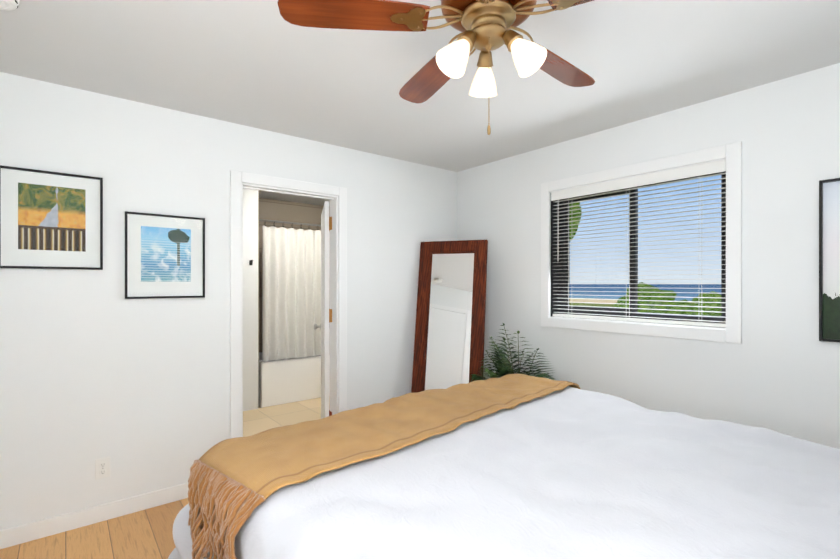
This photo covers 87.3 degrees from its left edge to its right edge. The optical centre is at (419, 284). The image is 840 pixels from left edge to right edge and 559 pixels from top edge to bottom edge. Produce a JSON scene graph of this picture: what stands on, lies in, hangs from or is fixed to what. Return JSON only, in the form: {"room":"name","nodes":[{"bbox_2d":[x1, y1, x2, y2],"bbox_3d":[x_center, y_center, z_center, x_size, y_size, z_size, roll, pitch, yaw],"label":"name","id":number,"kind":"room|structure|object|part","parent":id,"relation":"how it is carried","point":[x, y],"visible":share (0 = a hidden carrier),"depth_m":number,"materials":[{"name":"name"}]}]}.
{"room":"bedroom","nodes":[
{"label":"bedroom","id":0,"kind":"room"},
{"bbox_2d":[0,396,329,558],"bbox_3d":[-0.582,1.400,3.021,4.040,0.100,6.270,0,0,-39],"label":"floor","id":1,"kind":"structure","parent":0,"point":[146,534],"depth_m":2.38,"materials":[{"name":"brown wood"}]},
{"bbox_2d":[258,352,329,407],"bbox_3d":[-1.384,1.098,5.564,1.529,0.500,0.756,0,0,-39],"label":"bathtub","id":2,"kind":"object","parent":1,"relation":"on","point":[284,381],"visible":0.27,"depth_m":5.00,"materials":[{"name":"white ceramic"}]},
{"bbox_2d":[411,240,487,392],"bbox_3d":[0.240,0.483,3.700,0.600,1.729,0.356,0,0,20],"label":"mirror","id":3,"kind":"object","parent":1,"relation":"on","point":[450,324],"visible":0.6,"depth_m":3.73,"materials":[{"name":"brown wood"}]},
{"bbox_3d":[0.242,0.483,3.705,0.440,1.508,0.472,0,0,-39],"label":"glass","id":4,"kind":"part","parent":3,"relation":"part of","materials":[{"name":"white"}]},
{"bbox_2d":[168,374,839,558],"bbox_3d":[0.520,0.727,1.560,2.279,1.250,2.356,0,0,-39],"label":"bed","id":5,"kind":"object","parent":1,"relation":"on","point":[516,466],"visible":1,"depth_m":1.34,"materials":[{"name":"fabric"}]},
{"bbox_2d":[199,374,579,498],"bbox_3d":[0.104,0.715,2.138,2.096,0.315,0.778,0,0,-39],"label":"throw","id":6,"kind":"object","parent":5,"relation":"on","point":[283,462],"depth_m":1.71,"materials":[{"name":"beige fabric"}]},
{"bbox_2d":[470,323,554,381],"bbox_3d":[0.742,0.817,3.290,0.602,1.066,0.557,0,0,-39],"label":"plant","id":7,"kind":"object","parent":1,"relation":"on","point":[502,366],"visible":0.31,"depth_m":3.29,"materials":[{"name":"green plant"}]},
{"bbox_2d":[0,72,456,529],"bbox_3d":[-0.994,0.130,3.260,3.700,2.440,0.120,0,0,-39],"label":"wall","id":8,"kind":"structure","parent":0,"point":[95,365],"depth_m":2.65,"materials":[{"name":"paint"}]},
{"bbox_2d":[0,165,102,269],"bbox_3d":[-1.977,-0.345,2.372,0.435,0.522,0.022,0,0,-39],"label":"picture","id":9,"kind":"object","parent":8,"relation":"attached to","point":[50,220],"visible":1,"depth_m":2.36,"materials":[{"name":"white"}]},
{"bbox_2d":[18,183,85,251],"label":"art","id":10,"kind":"object","parent":9,"relation":"attached to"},
{"bbox_2d":[0,483,188,548],"bbox_3d":[-1.786,1.303,2.537,1.317,0.095,0.014,0,0,-39],"label":"baseboard","id":11,"kind":"structure","parent":8,"relation":"attached to","point":[24,533],"depth_m":2.46,"materials":[{"name":"white paint"}]},
{"bbox_2d":[95,457,109,479],"bbox_3d":[-1.814,1.051,2.517,0.070,0.114,0.008,0,0,-39],"label":"electrical outlet","id":12,"kind":"object","parent":8,"relation":"attached to","point":[102,467],"visible":1,"depth_m":2.52,"materials":[{"name":"white plastic"}]},
{"bbox_2d":[125,211,204,298],"bbox_3d":[-1.559,-0.172,2.709,0.430,0.511,0.022,0,0,-39],"label":"framed picture","id":13,"kind":"object","parent":8,"relation":"attached to","point":[164,256],"visible":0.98,"depth_m":2.70,"materials":[{"name":"black"}]},
{"bbox_2d":[141,226,190,281],"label":"art","id":14,"kind":"object","parent":13,"relation":"attached to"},
{"bbox_2d":[230,170,346,438],"bbox_3d":[-0.971,0.292,3.279,0.882,2.116,0.152,0,0,-39],"label":"door frame","id":15,"kind":"structure","parent":8,"relation":"attached to","point":[237,178],"depth_m":3.24,"materials":[{"name":"white paint"}]},
{"bbox_2d":[314,201,331,418],"bbox_3d":[-0.813,0.333,3.900,0.378,2.008,0.742,0,0,-39],"label":"bathroom door","id":16,"kind":"structure","parent":8,"relation":"in","point":[324,326],"depth_m":3.55,"materials":[{"name":"white paint"}]},
{"bbox_3d":[-0.923,0.399,4.198,0.176,0.064,0.116,0,0,-39],"label":"knob","id":17,"kind":"part","parent":16,"relation":"part of","materials":[{"name":"grey metal"}]},
{"bbox_3d":[-0.846,0.334,3.905,0.334,2.008,0.693,0,0,-39],"label":"panel","id":18,"kind":"part","parent":16,"relation":"part of","materials":[{"name":"white paint"}]},
{"bbox_3d":[-0.723,0.290,3.551,0.022,1.672,0.086,0,0,-39],"label":"bathroom door slab hinges","id":19,"kind":"part","parent":16,"relation":"part of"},
{"bbox_2d":[243,189,257,410],"bbox_3d":[-2.403,0.129,4.809,0.970,2.440,0.900,0,0,-39],"label":"wall","id":20,"kind":"structure","parent":0,"point":[250,303],"depth_m":4.70,"materials":[{"name":"paint"}]},
{"bbox_2d":[258,191,259,361],"bbox_3d":[-1.996,-0.122,5.085,0.013,1.940,0.740,0,0,-39],"label":"wall tile","id":21,"kind":"structure","parent":20,"relation":"attached to","point":[258,191],"depth_m":4.80,"materials":[{"name":"beige tile"}]},
{"bbox_2d":[259,219,329,360],"bbox_3d":[-1.227,0.149,5.367,1.538,1.798,0.088,0,0,-39],"label":"shower curtain","id":22,"kind":"object","parent":21,"relation":"hanging from","point":[291,303],"visible":0.6,"depth_m":5.15,"materials":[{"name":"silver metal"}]},
{"bbox_3d":[-1.235,-0.722,5.376,1.538,0.056,0.056,0,0,-39],"label":"rod","id":23,"kind":"part","parent":22,"relation":"part of","materials":[{"name":"grey metal"}]},
{"bbox_2d":[260,198,329,351],"bbox_3d":[-1.667,0.127,5.902,1.551,2.440,0.120,0,0,-39],"label":"wall tile","id":24,"kind":"structure","parent":20,"relation":"attached to","point":[277,210],"depth_m":5.73,"materials":[{"name":"beige tile"}]},
{"bbox_2d":[0,0,839,205],"bbox_3d":[-0.582,-1.140,3.018,4.040,0.100,6.270,0,0,-39],"label":"ceiling","id":25,"kind":"structure","parent":0,"point":[262,64],"depth_m":2.18,"materials":[{"name":"paint"}]},
{"bbox_2d":[0,0,18,10],"bbox_3d":[-1.584,-1.069,1.640,0.136,0.038,0.136,0,0,-39],"label":"smoke detector","id":26,"kind":"object","parent":25,"relation":"attached to","point":[8,5],"visible":1,"depth_m":1.66,"materials":[{"name":"white plastic"}]},
{"bbox_2d":[277,0,594,134],"bbox_3d":[0.257,-0.789,1.522,1.281,0.599,1.313,0,0,-39],"label":"fan","id":27,"kind":"object","parent":25,"relation":"hanging from","point":[484,27],"visible":1,"depth_m":1.45,"materials":[{"name":"brown wood"}]},
{"bbox_3d":[-0.211,-0.880,1.431,0.480,0.006,0.138,0,-11,-7],"label":"blade","id":28,"kind":"part","parent":27,"relation":"part of","materials":[{"name":"brown wood"}]},
{"label":"blade","id":29,"kind":"part","parent":27,"relation":"part of","materials":[{"name":"brown wood"}]},
{"bbox_3d":[0.109,-0.739,1.421,0.119,0.126,0.107,0,0,-39],"label":"lamp shade","id":30,"kind":"part","parent":27,"relation":"part of","materials":[{"name":"white glass"}]},
{"bbox_3d":[0.131,-0.760,1.431,0.054,0.064,0.034,0,0,-39],"label":"bulb","id":31,"kind":"part","parent":27,"relation":"part of","materials":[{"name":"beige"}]},
{"bbox_3d":[0.156,-0.804,1.446,0.071,0.074,0.059,0,0,-39],"label":"arm","id":32,"kind":"part","parent":27,"relation":"part of"},
{"bbox_3d":[0.236,-0.739,1.628,0.106,0.126,0.110,0,0,-39],"label":"lamp shade","id":33,"kind":"part","parent":27,"relation":"part of","materials":[{"name":"white glass"}]},
{"bbox_3d":[0.234,-0.805,1.572,0.063,0.074,0.066,0,0,-39],"label":"arm","id":34,"kind":"part","parent":27,"relation":"part of"},
{"bbox_3d":[0.226,-0.650,1.442,0.011,0.321,0.012,0,0,-39],"label":"chain","id":35,"kind":"part","parent":27,"relation":"part of","materials":[{"name":"gold metal"}]},
{"bbox_3d":[0.305,-0.804,1.443,0.059,0.074,0.071,0,0,-39],"label":"arm","id":36,"kind":"part","parent":27,"relation":"part of"},
{"bbox_3d":[0.351,-0.739,1.416,0.106,0.126,0.117,0,0,-39],"label":"lamp shade","id":37,"kind":"part","parent":27,"relation":"part of","materials":[{"name":"white glass"}]},
{"bbox_3d":[0.557,-0.880,1.787,0.480,0.006,0.138,0,11,-43],"label":"blade","id":38,"kind":"part","parent":27,"relation":"part of","materials":[{"name":"brown wood"}]},
{"bbox_3d":[0.619,-0.880,1.267,0.480,0.006,0.138,0,11,29],"label":"blade","id":39,"kind":"part","parent":27,"relation":"part of","materials":[{"name":"brown wood"}]},
{"bbox_2d":[457,63,839,448],"bbox_3d":[1.526,0.130,2.953,0.160,2.440,3.520,0,0,-39],"label":"wall","id":40,"kind":"structure","parent":0,"point":[777,369],"depth_m":2.52,"materials":[{"name":"paint"}]},
{"bbox_2d":[541,142,741,343],"bbox_3d":[1.443,-0.235,3.033,0.168,1.134,1.334,0,0,-39],"label":"window","id":41,"kind":"structure","parent":40,"relation":"in","point":[731,253],"depth_m":2.88,"materials":[{"name":"white paint"}]},
{"bbox_2d":[551,200,725,327],"bbox_3d":[1.435,-0.235,3.027,0.088,0.974,1.190,0,0,-39],"label":"track","id":42,"kind":"object","parent":41,"relation":"attached to","point":[554,273],"visible":0.21,"depth_m":3.48,"materials":[{"name":"black plastic"}]},
{"bbox_2d":[551,159,725,326],"bbox_3d":[1.421,-0.237,3.015,0.075,0.970,1.170,0,0,-39],"label":"window blinds","id":43,"kind":"object","parent":41,"relation":"attached to","point":[685,172],"visible":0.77,"depth_m":2.93,"materials":[{"name":"white plastic"}]},
{"bbox_3d":[1.484,-0.235,3.067,0.062,0.990,1.190,0,0,-39],"label":"frame","id":44,"kind":"part","parent":41,"relation":"part of","materials":[{"name":"black plastic"}]},
{"bbox_3d":[1.493,-0.235,3.073,0.004,0.870,1.070,0,0,-39],"label":"glass","id":45,"kind":"part","parent":41,"relation":"part of","materials":[{"name":"clear glass"}]},
{"bbox_2d":[819,178,839,341],"bbox_3d":[2.196,-0.119,1.964,0.030,0.800,0.620,0,0,-39],"label":"framed picture","id":46,"kind":"object","parent":40,"relation":"attached to","point":[829,260],"visible":0.96,"depth_m":2.18,"materials":[{"name":"black"}]},
{"label":"outside","id":47,"kind":"structure","parent":0,"visible":0},
{"bbox_2d":[570,284,720,300],"bbox_3d":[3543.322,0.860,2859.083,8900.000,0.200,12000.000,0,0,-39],"label":"ocean","id":48,"kind":"object","parent":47,"point":[575,293],"depth_m":297.53,"materials":[{"name":"liquid"}]},
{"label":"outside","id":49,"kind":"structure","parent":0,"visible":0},
{"bbox_2d":[570,303,613,307],"bbox_3d":[28.587,3.626,27.021,71.500,0.200,120.000,0,0,-39],"label":"lawn","id":50,"kind":"structure","parent":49,"point":[598,305],"depth_m":76.65,"materials":[{"name":"green plant"}]},
{"bbox_2d":[570,202,581,240],"bbox_3d":[1.501,0.986,6.077,1.196,5.245,1.714,0,0,-39],"label":"tree","id":51,"kind":"object","parent":50,"relation":"on","point":[573,219],"depth_m":5.38,"materials":[{"name":"green plant"}]},
{"bbox_2d":[613,282,710,315],"bbox_3d":[6.136,1.772,11.574,1.301,3.672,2.557,0,0,-39],"label":"tree","id":52,"kind":"object","parent":50,"relation":"on","point":[625,303],"depth_m":11.12,"materials":[{"name":"green plant"}]},
{"bbox_2d":[691,291,720,315],"bbox_3d":[8.073,1.893,12.274,0.882,3.429,1.342,0,0,-39],"label":"tree","id":53,"kind":"object","parent":50,"relation":"on","point":[696,300],"depth_m":12.02,"materials":[{"name":"green plant"}]},
{"bbox_2d":[570,298,690,303],"bbox_3d":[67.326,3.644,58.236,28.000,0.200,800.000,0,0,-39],"label":"sand","id":54,"kind":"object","parent":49,"point":[593,300],"depth_m":96.68,"materials":[{"name":"beige sand"}]}
]}

